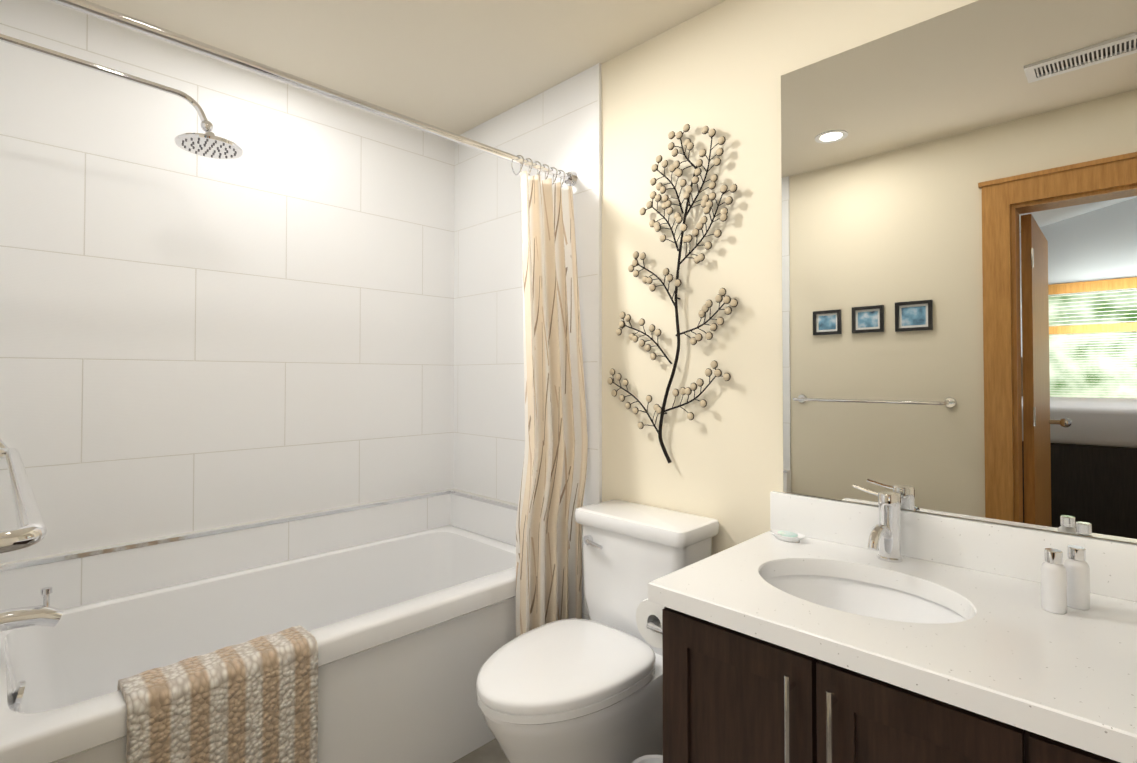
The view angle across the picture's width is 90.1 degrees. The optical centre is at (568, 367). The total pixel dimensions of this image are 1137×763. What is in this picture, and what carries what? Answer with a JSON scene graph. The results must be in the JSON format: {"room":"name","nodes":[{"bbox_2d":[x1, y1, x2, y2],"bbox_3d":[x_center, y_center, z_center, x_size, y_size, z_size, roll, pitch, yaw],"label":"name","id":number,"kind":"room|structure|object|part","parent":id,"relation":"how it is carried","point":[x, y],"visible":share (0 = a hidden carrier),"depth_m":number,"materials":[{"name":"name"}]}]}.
{"room":"bathroom","nodes":[
{"label":"bathroom","id":0,"kind":"room"},
{"bbox_2d":[0,490,450,609],"bbox_3d":[-1.145,0.927,2.169,0.062,0.685,1.590,-1,-1,45],"label":"wall","id":1,"kind":"structure","parent":0,"point":[75,582],"depth_m":2.00,"materials":[{"name":"tile"}]},
{"bbox_2d":[0,490,449,570],"bbox_3d":[-1.126,0.589,2.156,0.013,0.013,1.612,-1,-1,45],"label":"trim","id":2,"kind":"structure","parent":1,"relation":"attached to","point":[108,550],"depth_m":1.98,"materials":[{"name":"silver metal"}]},
{"bbox_2d":[87,0,725,134],"bbox_3d":[-0.099,-1.207,1.172,3.240,0.080,1.954,-1,-1,45],"label":"ceiling","id":3,"kind":"structure","parent":0,"point":[459,67],"depth_m":2.00,"materials":[{"name":"beige paint"}]},
{"bbox_2d":[453,739,508,762],"bbox_3d":[-0.099,1.283,1.133,3.240,0.060,1.954,-1,-1,45],"label":"floor","id":4,"kind":"structure","parent":0,"point":[491,751],"depth_m":1.85,"materials":[{"name":"tile"}]},
{"bbox_2d":[0,525,515,762],"bbox_3d":[-0.834,0.988,1.862,0.808,0.552,1.586,-1,-1,45],"label":"bathtub","id":5,"kind":"object","parent":4,"relation":"on","point":[381,651],"visible":0.92,"depth_m":1.69,"materials":[{"name":"white ceramic"}]},
{"bbox_2d":[476,500,718,762],"bbox_3d":[0.062,0.866,1.651,0.438,0.790,0.746,-1,-1,45],"label":"toilet","id":6,"kind":"object","parent":4,"relation":"on","point":[573,690],"visible":0.9,"depth_m":1.57,"materials":[{"name":"white ceramic"}]},
{"bbox_3d":[0.081,0.569,1.850,0.087,0.032,0.028,-1,-1,45],"label":"handle","id":7,"kind":"part","parent":6,"relation":"part of","materials":[{"name":"silver metal"}]},
{"bbox_2d":[632,755,662,762],"bbox_3d":[0.217,1.120,1.367,0.154,0.273,0.154,-1,-1,45],"label":"waste bin","id":8,"kind":"object","parent":4,"relation":"on","point":[651,759],"visible":0.67,"depth_m":1.44,"materials":[{"name":"white plastic"}]},
{"bbox_2d":[636,596,1136,762],"bbox_3d":[0.822,0.876,0.997,1.480,0.748,0.616,-1,-1,45],"label":"bathroom vanity","id":9,"kind":"object","parent":4,"relation":"on","point":[732,693],"depth_m":1.01,"materials":[{"name":"brown wood"}]},
{"bbox_2d":[648,528,1136,759],"bbox_3d":[0.870,0.480,0.964,1.362,0.040,0.608,-1,-1,45],"label":"countertop","id":10,"kind":"structure","parent":9,"relation":"on","point":[1074,672],"depth_m":0.98,"materials":[{"name":"white stone"}]},
{"bbox_2d":[770,530,805,541],"bbox_3d":[0.596,0.458,1.545,0.096,0.022,0.060,-1,-1,45],"label":"soap dish","id":11,"kind":"object","parent":10,"relation":"on","point":[787,536],"visible":1,"depth_m":1.53,"materials":[{"name":"white ceramic"}]},
{"bbox_2d":[748,556,979,639],"bbox_3d":[0.613,0.577,1.203,0.466,0.170,0.372,-1,-1,45],"label":"sink","id":12,"kind":"object","parent":10,"relation":"in","point":[910,605],"depth_m":1.32,"materials":[{"name":"white ceramic"}]},
{"bbox_2d":[853,484,907,563],"bbox_3d":[0.723,0.381,1.364,0.113,0.170,0.165,-1,-1,45],"label":"faucet","id":13,"kind":"object","parent":10,"relation":"on","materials":[{"name":"silver metal"}]},
{"bbox_2d":[1041,548,1066,613],"bbox_3d":[0.922,0.404,1.078,0.037,0.114,0.037,-1,-1,45],"label":"bottle","id":14,"kind":"object","parent":10,"relation":"on","point":[1053,585],"visible":1,"depth_m":1.07,"materials":[{"name":"white plastic"}]},
{"bbox_2d":[1064,545,1089,609],"bbox_3d":[0.982,0.404,1.096,0.037,0.114,0.037,-1,-1,45],"label":"bottle","id":15,"kind":"object","parent":10,"relation":"on","point":[1076,565],"visible":0.96,"depth_m":1.08,"materials":[{"name":"white plastic"}]},
{"bbox_2d":[446,488,589,619],"bbox_3d":[-0.245,0.931,2.442,0.962,0.685,0.062,-1,-1,45],"label":"wall","id":16,"kind":"structure","parent":0,"point":[492,521],"depth_m":2.52,"materials":[{"name":"tile"}]},
{"bbox_2d":[450,490,517,510],"bbox_3d":[-0.235,0.592,2.400,0.881,0.013,0.013,-1,-1,45],"label":"trim","id":17,"kind":"structure","parent":16,"relation":"attached to","point":[451,491],"depth_m":2.53,"materials":[{"name":"silver metal"}]},
{"bbox_2d":[601,0,1136,555],"bbox_3d":[0.545,0.053,1.806,3.240,2.420,0.120,-1,-1,45],"label":"wall","id":18,"kind":"structure","parent":0,"point":[723,68],"depth_m":1.82,"materials":[{"name":"beige paint"}]},
{"bbox_2d":[453,64,597,505],"bbox_3d":[-0.223,-0.279,2.475,0.950,1.735,0.012,-1,-1,45],"label":"wall tile","id":19,"kind":"structure","parent":18,"relation":"attached to","point":[556,126],"depth_m":2.52,"materials":[{"name":"white tile"}]},
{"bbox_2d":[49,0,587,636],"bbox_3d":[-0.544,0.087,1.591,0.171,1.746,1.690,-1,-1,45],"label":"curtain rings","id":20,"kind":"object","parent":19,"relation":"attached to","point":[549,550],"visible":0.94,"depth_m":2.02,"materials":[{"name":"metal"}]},
{"bbox_2d":[516,171,587,636],"bbox_3d":[-0.077,0.133,2.061,0.165,1.669,0.333,-1,-1,45],"label":"curtain","id":21,"kind":"object","parent":20,"relation":"hanging from","point":[548,534],"depth_m":2.04,"materials":[{"name":"fabric"}]},
{"bbox_2d":[597,63,601,502],"bbox_3d":[0.117,0.059,2.132,0.008,2.420,0.014,-1,-1,45],"label":"trim","id":22,"kind":"structure","parent":18,"relation":"attached to","point":[599,97],"depth_m":2.14,"materials":[{"name":"white plastic"}]},
{"bbox_2d":[607,124,737,462],"bbox_3d":[0.335,-0.237,1.908,0.519,1.115,0.036,-1,-1,45],"label":"art","id":23,"kind":"object","parent":18,"relation":"attached to","point":[706,204],"visible":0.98,"depth_m":1.86,"materials":[{"name":"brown metal"}]},
{"bbox_2d":[770,491,1136,599],"bbox_3d":[1.076,0.408,1.175,1.362,0.110,0.020,-1,-1,45],"label":"backsplash","id":24,"kind":"structure","parent":18,"relation":"attached to","point":[1007,550],"depth_m":1.31,"materials":[{"name":"white stone"}]},
{"bbox_2d":[781,0,1136,542],"bbox_3d":[1.093,-0.253,1.180,1.326,1.207,0.006,-1,-1,45],"label":"mirror","id":25,"kind":"object","parent":18,"relation":"attached to","point":[959,262],"visible":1,"depth_m":1.32,"materials":[{"name":"clear glass"}]},
{"bbox_3d":[-1.252,0.060,2.204,0.120,2.420,1.834,-1,-1,45],"label":"wall","id":26,"kind":"structure","parent":0,"visible":0},
{"bbox_2d":[0,0,454,562],"bbox_3d":[-1.159,-0.283,2.210,0.012,1.735,1.702,-1,-1,45],"label":"wall tile","id":27,"kind":"structure","parent":26,"relation":"attached to","point":[260,328],"depth_m":2.04,"materials":[{"name":"white tile"}]},
{"bbox_3d":[-1.098,0.038,0.850,2.000,2.420,0.120,-1,-1,45],"label":"wall","id":28,"kind":"structure","parent":0,"visible":0},
{"bbox_2d":[0,448,46,553],"bbox_3d":[-0.727,0.139,0.665,0.781,0.054,0.138,-1,-1,45],"label":"towel rail","id":29,"kind":"object","parent":28,"relation":"attached to","point":[30,530],"visible":1,"depth_m":0.51,"materials":[{"name":"silver metal"}]},
{"bbox_3d":[-1.422,-0.298,1.267,0.962,1.735,0.012,-1,-1,45],"label":"wall tile","id":30,"kind":"structure","parent":28,"relation":"attached to","visible":0},
{"bbox_2d":[0,439,63,631],"bbox_3d":[-1.372,0.349,1.375,0.170,0.614,0.228,-1,-1,45],"label":"tub spout","id":31,"kind":"object","parent":30,"relation":"attached to","point":[45,614],"visible":0.94,"depth_m":1.40,"materials":[{"name":"silver metal"}]},
{"bbox_2d":[0,34,242,158],"bbox_3d":[-1.231,-0.744,1.535,0.174,0.182,0.628,-1,-1,45],"label":"shower head","id":32,"kind":"object","parent":30,"relation":"attached to","point":[209,143],"visible":1,"depth_m":1.63}
]}

